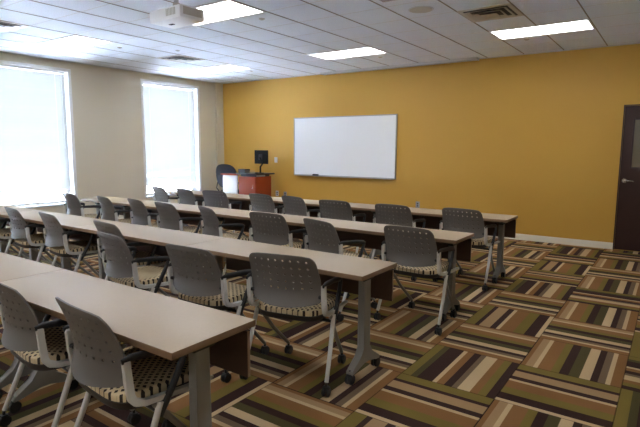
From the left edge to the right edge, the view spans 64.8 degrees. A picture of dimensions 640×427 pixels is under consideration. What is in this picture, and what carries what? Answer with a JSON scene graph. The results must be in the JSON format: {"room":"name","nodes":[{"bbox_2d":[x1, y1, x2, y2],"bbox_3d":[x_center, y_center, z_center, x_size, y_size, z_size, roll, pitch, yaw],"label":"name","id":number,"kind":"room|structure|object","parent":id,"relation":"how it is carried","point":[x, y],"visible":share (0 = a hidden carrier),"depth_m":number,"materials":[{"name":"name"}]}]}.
{"room":"classroom","nodes":[
{"label":"classroom","id":0,"kind":"room"},
{"bbox_2d":[0,52,216,227],"bbox_3d":[-6.292,-0.924,6.849,0.300,3.000,13.276,5,9,35],"label":"wall","id":1,"kind":"structure","parent":0,"point":[107,111],"depth_m":9.77,"materials":[{"name":"beige paint"}]},
{"bbox_2d":[0,60,77,208],"bbox_3d":[-4.994,-1.303,8.601,0.290,2.425,1.540,5,9,35],"label":"window","id":2,"kind":"structure","parent":1,"relation":"in","point":[67,76],"depth_m":9.06,"materials":[{"name":"white paint"}]},
{"bbox_2d":[0,64,70,194],"bbox_3d":[-4.967,-1.407,8.569,0.054,2.114,1.390,5,9,35],"label":"blind","id":3,"kind":"object","parent":2,"relation":"attached to","point":[33,120],"visible":1,"depth_m":8.64,"materials":[{"name":"grey fabric"}]},
{"bbox_2d":[140,79,201,197],"bbox_3d":[-3.279,-1.607,11.022,0.290,2.425,1.545,5,9,35],"label":"window","id":4,"kind":"structure","parent":1,"relation":"in","point":[194,187],"depth_m":11.43,"materials":[{"name":"white paint"}]},
{"bbox_2d":[143,82,196,186],"bbox_3d":[-3.253,-1.692,10.992,0.054,2.154,1.395,5,9,35],"label":"blind","id":5,"kind":"object","parent":4,"relation":"attached to","point":[169,114],"visible":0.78,"depth_m":10.98,"materials":[{"name":"grey fabric"}]},
{"bbox_2d":[215,83,223,190],"bbox_3d":[-2.388,-1.577,12.052,0.060,2.999,0.206,5,9,35],"label":"trim","id":6,"kind":"structure","parent":1,"relation":"attached to","point":[219,121],"depth_m":11.95,"materials":[{"name":"beige paint"}]},
{"bbox_2d":[0,43,639,83],"bbox_3d":[-1.796,-1.980,3.533,10.671,0.012,13.276,5,9,35],"label":"trim","id":7,"kind":"structure","parent":1,"relation":"attached to","point":[629,43],"depth_m":8.58,"materials":[{"name":"grey metal"}]},
{"bbox_2d":[0,219,639,426],"bbox_3d":[-1.851,1.035,3.951,11.171,0.100,13.676,5,9,35],"label":"floor","id":8,"kind":"structure","parent":0,"point":[555,341],"depth_m":3.60,"materials":[{"name":"carpet"}]},
{"bbox_2d":[0,218,29,259],"bbox_3d":[-3.647,0.283,5.934,0.619,0.865,0.580,7,10,43],"label":"chair","id":9,"kind":"object","parent":8,"relation":"on","point":[5,233],"visible":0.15,"depth_m":5.75,"materials":[{"name":"black plastic"}]},
{"bbox_2d":[0,204,34,254],"bbox_3d":[-4.212,0.281,6.442,1.601,0.734,0.460,5,9,35],"label":"table","id":10,"kind":"object","parent":8,"relation":"on","point":[3,246],"visible":0.06,"depth_m":6.23,"materials":[{"name":"beige laminate"}]},
{"bbox_2d":[0,252,62,398],"bbox_3d":[-2.389,0.673,3.478,1.601,0.734,0.460,5,9,35],"label":"table","id":11,"kind":"object","parent":8,"relation":"on","point":[11,267],"visible":0.17,"depth_m":3.12,"materials":[{"name":"beige laminate"}]},
{"bbox_2d":[4,207,60,267],"bbox_3d":[-3.066,0.339,5.530,0.619,0.865,0.580,7,10,43],"label":"chair","id":12,"kind":"object","parent":8,"relation":"on","point":[23,238],"visible":0.49,"depth_m":5.28,"materials":[{"name":"black plastic"}]},
{"bbox_2d":[0,210,114,270],"bbox_3d":[-2.898,0.406,5.527,1.601,0.734,0.460,5,9,35],"label":"table","id":13,"kind":"object","parent":8,"relation":"on","point":[67,221],"visible":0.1,"depth_m":5.46,"materials":[{"name":"beige laminate"}]},
{"bbox_2d":[38,212,98,276],"bbox_3d":[-2.469,0.395,5.114,0.619,0.865,0.580,7,10,43],"label":"chair","id":14,"kind":"object","parent":8,"relation":"on","point":[58,245],"visible":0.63,"depth_m":4.89,"materials":[{"name":"black plastic"}]},
{"bbox_2d":[0,283,140,426],"bbox_3d":[-1.337,0.720,2.641,0.619,0.865,0.580,7,10,42],"label":"chair","id":15,"kind":"object","parent":8,"relation":"on","point":[37,346],"visible":0.72,"depth_m":2.38,"materials":[{"name":"black plastic"}]},
{"bbox_2d":[62,192,100,256],"bbox_3d":[-3.315,0.118,7.230,0.619,0.865,0.580,7,10,41],"label":"chair","id":16,"kind":"object","parent":8,"relation":"on","point":[73,206],"visible":0.45,"depth_m":6.97,"materials":[{"name":"black plastic"}]},
{"bbox_2d":[80,196,140,218],"bbox_3d":[-3.047,0.158,7.443,0.916,0.734,0.460,5,9,35],"label":"table","id":17,"kind":"object","parent":8,"relation":"on","point":[114,200],"visible":0.06,"depth_m":7.37,"materials":[{"name":"beige laminate"}]},
{"bbox_2d":[97,196,131,223],"bbox_3d":[-2.621,0.183,6.747,0.580,0.865,0.619,-7,10,-43],"label":"chair","id":18,"kind":"object","parent":8,"relation":"on","point":[107,210],"visible":0.43,"depth_m":6.48,"materials":[{"name":"black plastic"}]},
{"bbox_2d":[0,269,255,426],"bbox_3d":[-1.075,0.797,2.564,1.601,0.734,0.460,5,9,35],"label":"table","id":19,"kind":"object","parent":8,"relation":"on","point":[170,328],"visible":0.73,"depth_m":2.30,"materials":[{"name":"beige laminate"}]},
{"bbox_2d":[93,220,170,296],"bbox_3d":[-1.675,0.470,4.561,0.619,0.865,0.580,7,10,42],"label":"chair","id":20,"kind":"object","parent":8,"relation":"on","point":[108,228],"visible":0.22,"depth_m":4.38,"materials":[{"name":"black plastic"}]},
{"bbox_2d":[97,231,169,347],"bbox_3d":[-1.385,0.548,3.971,0.619,0.865,0.580,7,10,44],"label":"chair","id":21,"kind":"object","parent":8,"relation":"on","point":[124,270],"visible":0.58,"depth_m":3.74,"materials":[{"name":"black plastic"}]},
{"bbox_2d":[55,297,213,426],"bbox_3d":[-0.815,0.768,2.290,0.619,0.865,0.580,7,10,41],"label":"chair","id":22,"kind":"object","parent":8,"relation":"on","point":[132,378],"visible":0.91,"depth_m":2.05,"materials":[{"name":"grey plastic"}]},
{"bbox_2d":[127,198,158,251],"bbox_3d":[-2.101,0.225,6.446,0.580,0.865,0.619,-7,10,-43],"label":"chair","id":23,"kind":"object","parent":8,"relation":"on","point":[137,215],"visible":0.32,"depth_m":6.18,"materials":[{"name":"black plastic"}]},
{"bbox_2d":[73,221,225,280],"bbox_3d":[-1.585,0.530,4.613,1.601,0.734,0.460,5,9,35],"label":"table","id":24,"kind":"object","parent":8,"relation":"on","point":[160,237],"visible":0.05,"depth_m":4.53,"materials":[{"name":"beige laminate"}]},
{"bbox_2d":[117,200,221,228],"bbox_3d":[-2.014,0.255,6.724,1.601,0.734,0.460,5,9,35],"label":"table","id":25,"kind":"object","parent":8,"relation":"on","point":[184,210],"visible":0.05,"depth_m":6.68,"materials":[{"name":"beige laminate"}]},
{"bbox_2d":[152,186,188,225],"bbox_3d":[-2.462,-0.036,8.455,0.580,0.865,0.619,-7,10,-43],"label":"chair","id":26,"kind":"object","parent":8,"relation":"on","point":[161,195],"visible":0.4,"depth_m":8.18,"materials":[{"name":"black plastic"}]},
{"bbox_2d":[154,202,210,267],"bbox_3d":[-1.635,0.274,6.085,0.619,0.865,0.580,7,10,44],"label":"chair","id":27,"kind":"object","parent":8,"relation":"on","point":[167,212],"visible":0.44,"depth_m":5.84,"materials":[{"name":"black plastic"}]},
{"bbox_2d":[167,191,203,225],"bbox_3d":[-2.167,0.002,8.678,0.916,0.734,0.460,5,9,35],"label":"table","id":28,"kind":"object","parent":8,"relation":"on","point":[198,194],"visible":0.03,"depth_m":8.77,"materials":[{"name":"beige laminate"}]},
{"bbox_2d":[176,188,203,228],"bbox_3d":[-1.959,0.008,8.129,0.619,0.865,0.580,7,10,44],"label":"chair","id":29,"kind":"object","parent":8,"relation":"on","point":[186,196],"visible":0.37,"depth_m":7.85,"materials":[{"name":"black plastic"}]},
{"bbox_2d":[165,244,269,382],"bbox_3d":[-0.716,0.608,3.530,0.619,0.865,0.580,5,9,34],"label":"chair","id":30,"kind":"object","parent":8,"relation":"on","point":[183,275],"visible":0.84,"depth_m":3.28,"materials":[{"name":"black plastic"}]},
{"bbox_2d":[202,190,245,235],"bbox_3d":[-1.465,0.055,7.784,0.619,0.865,0.580,4,8,29],"label":"chair","id":31,"kind":"object","parent":8,"relation":"on","point":[211,199],"visible":0.41,"depth_m":7.51,"materials":[{"name":"black plastic"}]},
{"bbox_2d":[198,206,254,274],"bbox_3d":[-1.027,0.334,5.639,0.580,0.865,0.619,-5,9,-34],"label":"chair","id":32,"kind":"object","parent":8,"relation":"on","point":[209,221],"visible":0.46,"depth_m":5.41,"materials":[{"name":"black plastic"}]},
{"bbox_2d":[216,164,238,193],"bbox_3d":[-2.025,-0.579,11.638,0.628,1.129,0.632,5,9,31],"label":"office chair","id":33,"kind":"object","parent":8,"relation":"on","point":[222,168],"visible":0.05,"depth_m":11.40,"materials":[{"name":"grey fabric"}]},
{"bbox_2d":[202,193,283,232],"bbox_3d":[-1.134,0.100,7.959,1.601,0.734,0.460,5,9,35],"label":"table","id":34,"kind":"object","parent":8,"relation":"on","point":[245,199],"visible":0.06,"depth_m":8.10,"materials":[{"name":"beige laminate"}]},
{"bbox_2d":[221,172,274,195],"bbox_3d":[-1.593,-0.422,11.120,1.060,0.955,0.590,5,9,35],"label":"desk","id":35,"kind":"object","parent":8,"relation":"on","point":[251,182],"visible":0.61,"depth_m":10.85,"materials":[{"name":"brown wood"}]},
{"bbox_2d":[238,169,249,172],"bbox_3d":[-1.640,-0.918,10.897,0.200,0.085,0.163,5,9,35],"label":"control box","id":36,"kind":"object","parent":35,"relation":"on","point":[239,170],"visible":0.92,"depth_m":10.84,"materials":[{"name":"black plastic"}]},
{"bbox_2d":[235,172,274,174],"bbox_3d":[-1.408,-0.864,10.939,0.620,0.030,0.580,5,9,35],"label":"countertop","id":37,"kind":"structure","parent":35,"relation":"on","point":[251,173],"depth_m":10.76,"materials":[{"name":"black laminate"}]},
{"bbox_2d":[254,150,267,173],"bbox_3d":[-1.304,-1.102,10.753,0.400,0.490,0.184,7,10,41],"label":"monitor","id":38,"kind":"object","parent":35,"relation":"on","point":[261,156],"visible":0.88,"depth_m":10.74,"materials":[{"name":"black plastic"}]},
{"bbox_2d":[196,208,327,288],"bbox_3d":[-0.701,0.380,5.810,1.601,0.734,0.460,5,9,35],"label":"table","id":39,"kind":"object","parent":8,"relation":"on","point":[294,222],"visible":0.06,"depth_m":5.79,"materials":[{"name":"beige laminate"}]},
{"bbox_2d":[249,193,282,212],"bbox_3d":[-0.676,0.128,7.247,0.619,0.865,0.580,6,10,40],"label":"chair","id":40,"kind":"object","parent":8,"relation":"on","point":[265,200],"visible":0.37,"depth_m":6.98,"materials":[{"name":"black plastic"}]},
{"bbox_2d":[248,212,312,288],"bbox_3d":[-0.391,0.390,5.231,0.619,0.865,0.580,5,9,34],"label":"chair","id":41,"kind":"object","parent":8,"relation":"on","point":[260,233],"visible":0.46,"depth_m":4.97,"materials":[{"name":"black plastic"}]},
{"bbox_2d":[187,238,396,384],"bbox_3d":[-0.272,0.655,3.699,1.601,0.734,0.460,5,9,35],"label":"table","id":42,"kind":"object","parent":8,"relation":"on","point":[367,278],"visible":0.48,"depth_m":3.42,"materials":[{"name":"beige laminate"}]},
{"bbox_2d":[239,252,347,396],"bbox_3d":[-0.139,0.638,3.322,0.619,0.865,0.580,3,8,23],"label":"chair","id":43,"kind":"object","parent":8,"relation":"on","point":[307,304],"visible":0.94,"depth_m":3.08,"materials":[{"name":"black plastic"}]},
{"bbox_2d":[281,195,319,239],"bbox_3d":[-0.189,0.173,6.921,0.580,0.865,0.619,-7,10,-43],"label":"chair","id":44,"kind":"object","parent":8,"relation":"on","point":[292,204],"visible":0.37,"depth_m":6.66,"materials":[{"name":"black plastic"}]},
{"bbox_2d":[278,199,381,258],"bbox_3d":[0.180,0.224,7.045,1.601,0.734,0.460,5,9,35],"label":"table","id":45,"kind":"object","parent":8,"relation":"on","point":[368,209],"visible":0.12,"depth_m":6.92,"materials":[{"name":"beige laminate"}]},
{"bbox_2d":[303,218,377,321],"bbox_3d":[0.179,0.461,4.702,0.580,0.865,0.619,-5,9,-37],"label":"chair","id":46,"kind":"object","parent":8,"relation":"on","point":[317,233],"visible":0.65,"depth_m":4.47,"materials":[{"name":"black plastic"}]},
{"bbox_2d":[317,199,367,255],"bbox_3d":[0.308,0.232,6.478,0.619,0.865,0.580,5,9,34],"label":"chair","id":47,"kind":"object","parent":8,"relation":"on","point":[324,206],"visible":0.39,"depth_m":6.21,"materials":[{"name":"black plastic"}]},
{"bbox_2d":[303,219,473,320],"bbox_3d":[0.612,0.504,4.896,1.601,0.734,0.460,5,9,35],"label":"table","id":48,"kind":"object","parent":8,"relation":"on","point":[373,234],"visible":0.39,"depth_m":4.69,"materials":[{"name":"beige laminate"}]},
{"bbox_2d":[371,204,425,280],"bbox_3d":[0.968,0.293,6.030,0.619,0.865,0.580,6,9,36],"label":"chair","id":49,"kind":"object","parent":8,"relation":"on","point":[382,216],"visible":0.36,"depth_m":5.77,"materials":[{"name":"black plastic"}]},
{"bbox_2d":[374,225,458,335],"bbox_3d":[0.868,0.507,4.372,0.619,0.865,0.580,6,9,38],"label":"chair","id":50,"kind":"object","parent":8,"relation":"on","point":[426,265],"visible":0.97,"depth_m":4.14,"materials":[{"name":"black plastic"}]},
{"bbox_2d":[385,207,517,283],"bbox_3d":[1.493,0.349,6.131,1.601,0.734,0.460,5,9,35],"label":"table","id":51,"kind":"object","parent":8,"relation":"on","point":[506,224],"visible":0.52,"depth_m":5.86,"materials":[{"name":"beige laminate"}]},
{"bbox_2d":[433,207,499,290],"bbox_3d":[1.673,0.346,5.648,0.619,0.865,0.580,6,10,40],"label":"chair","id":52,"kind":"object","parent":8,"relation":"on","point":[480,240],"visible":0.73,"depth_m":5.40,"materials":[{"name":"black plastic"}]},
{"bbox_2d":[0,0,639,82],"bbox_3d":[-1.837,-2.039,3.554,11.171,0.100,13.676,5,9,35],"label":"ceiling","id":53,"kind":"structure","parent":0,"point":[305,12],"depth_m":6.66,"materials":[{"name":"tile"}]},
{"bbox_2d":[0,21,28,31],"bbox_3d":[-4.049,-2.334,6.266,0.572,0.036,0.572,5,9,35],"label":"ceiling vent","id":54,"kind":"object","parent":53,"relation":"in","point":[5,26],"visible":1,"depth_m":6.33,"materials":[{"name":"silver metal"}]},
{"bbox_2d":[33,35,112,50],"bbox_3d":[-3.618,-2.489,7.375,1.156,0.013,0.574,5,9,35],"label":"recessed light","id":55,"kind":"object","parent":53,"relation":"in","point":[73,42],"visible":1,"depth_m":7.37,"materials":[{"name":"white plastic"}]},
{"bbox_2d":[150,0,203,28],"bbox_3d":[-1.292,-1.908,4.517,0.470,0.403,0.272,6,9,38],"label":"projector","id":56,"kind":"object","parent":53,"relation":"hanging from","point":[178,15],"visible":1,"depth_m":4.44,"materials":[{"name":"white plastic"}]},
{"bbox_2d":[166,7,174,15],"bbox_3d":[-1.294,-1.749,4.367,0.130,0.060,0.002,6,9,38],"label":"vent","id":57,"kind":"object","parent":56,"relation":"attached to","point":[170,11],"depth_m":4.36,"materials":[{"name":"white plastic"}]},
{"bbox_2d":[158,55,203,62],"bbox_3d":[-2.376,-2.631,8.628,0.572,0.036,0.572,5,9,35],"label":"ceiling vent","id":58,"kind":"object","parent":53,"relation":"in","point":[176,58],"visible":1,"depth_m":8.59,"materials":[{"name":"silver metal"}]},
{"bbox_2d":[189,64,250,73],"bbox_3d":[-1.945,-2.786,9.737,1.156,0.013,0.574,5,9,35],"label":"recessed light","id":59,"kind":"object","parent":53,"relation":"in","point":[223,68],"visible":1,"depth_m":9.75,"materials":[{"name":"white plastic"}]},
{"bbox_2d":[193,0,264,25],"bbox_3d":[-1.237,-2.263,5.717,1.156,0.013,0.574,5,9,35],"label":"recessed light","id":60,"kind":"object","parent":53,"relation":"in","point":[223,10],"visible":0.68,"depth_m":5.60,"materials":[{"name":"white plastic"}]},
{"bbox_2d":[0,0,639,82],"bbox_3d":[-1.743,-1.984,3.495,9.908,0.014,13.276,5,9,35],"label":"trim","id":61,"kind":"structure","parent":53,"relation":"attached to","point":[29,0],"depth_m":6.80,"materials":[{"name":"grey metal"}]},
{"bbox_2d":[308,47,386,59],"bbox_3d":[0.436,-2.561,8.080,1.156,0.013,0.574,5,9,35],"label":"recessed light","id":62,"kind":"object","parent":53,"relation":"in","point":[364,51],"visible":1,"depth_m":8.05,"materials":[{"name":"white plastic"}]},
{"bbox_2d":[320,57,478,74],"bbox_3d":[1.337,-2.691,9.278,3.144,0.044,0.156,5,9,35],"label":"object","id":63,"kind":"object","parent":53,"relation":"attached to","point":[470,58],"visible":1,"depth_m":9.11,"materials":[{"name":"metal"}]},
{"bbox_2d":[408,6,433,12],"bbox_3d":[1.099,-2.223,5.502,0.276,0.012,0.276,5,9,35],"label":"ceiling speaker","id":64,"kind":"object","parent":53,"relation":"attached to","point":[417,9],"visible":1,"depth_m":5.47,"materials":[{"name":"silver metal"}]},
{"bbox_2d":[457,3,523,22],"bbox_3d":[1.910,-2.225,5.645,0.572,0.036,0.572,5,9,35],"label":"ceiling vent","id":65,"kind":"object","parent":53,"relation":"in","point":[508,10],"visible":1,"depth_m":5.60,"materials":[{"name":"grey metal"}]},
{"bbox_2d":[489,19,595,39],"bbox_3d":[2.817,-2.335,6.422,1.156,0.013,0.574,5,9,35],"label":"recessed light","id":66,"kind":"object","parent":53,"relation":"in","point":[585,24],"visible":1,"depth_m":6.38,"materials":[{"name":"white plastic"}]},
{"bbox_2d":[223,44,639,251],"bbox_3d":[2.029,-1.191,9.223,11.171,3.000,0.200,5,9,35],"label":"wall","id":67,"kind":"structure","parent":0,"point":[535,138],"depth_m":8.57,"materials":[{"name":"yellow paint"}]},
{"bbox_2d":[294,114,397,179],"bbox_3d":[0.425,-1.343,10.164,2.440,1.224,0.085,5,9,35],"label":"whiteboard","id":68,"kind":"object","parent":67,"relation":"attached to","point":[356,146],"visible":1,"depth_m":10.11,"materials":[{"name":"white plastic"}]},
{"bbox_2d":[298,175,393,179],"bbox_3d":[0.426,-0.740,10.222,2.370,0.012,0.057,5,9,35],"label":"marker tray","id":69,"kind":"object","parent":68,"relation":"on","point":[345,176],"depth_m":9.99,"materials":[{"name":"silver metal"}]},
{"bbox_2d":[488,233,612,248],"bbox_3d":[1.051,0.172,9.956,8.227,0.100,0.012,5,9,35],"label":"baseboard","id":70,"kind":"structure","parent":67,"relation":"attached to","point":[587,243],"depth_m":7.99,"materials":[{"name":"beige plastic"}]},
{"bbox_2d":[613,104,639,250],"bbox_3d":[4.796,-0.479,7.181,0.958,2.139,0.082,5,9,35],"label":"door","id":71,"kind":"structure","parent":67,"relation":"in","point":[627,221],"depth_m":7.40,"materials":[{"name":"brown wood"}]},
{"label":"outside","id":72,"kind":"structure","parent":0,"visible":0},
{"bbox_2d":[0,172,190,204],"bbox_3d":[-17.375,-0.404,18.410,30.529,0.100,70.000,5,9,35],"label":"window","id":73,"kind":"structure","parent":72,"point":[52,195],"depth_m":20.49,"materials":[{"name":"white glass"}]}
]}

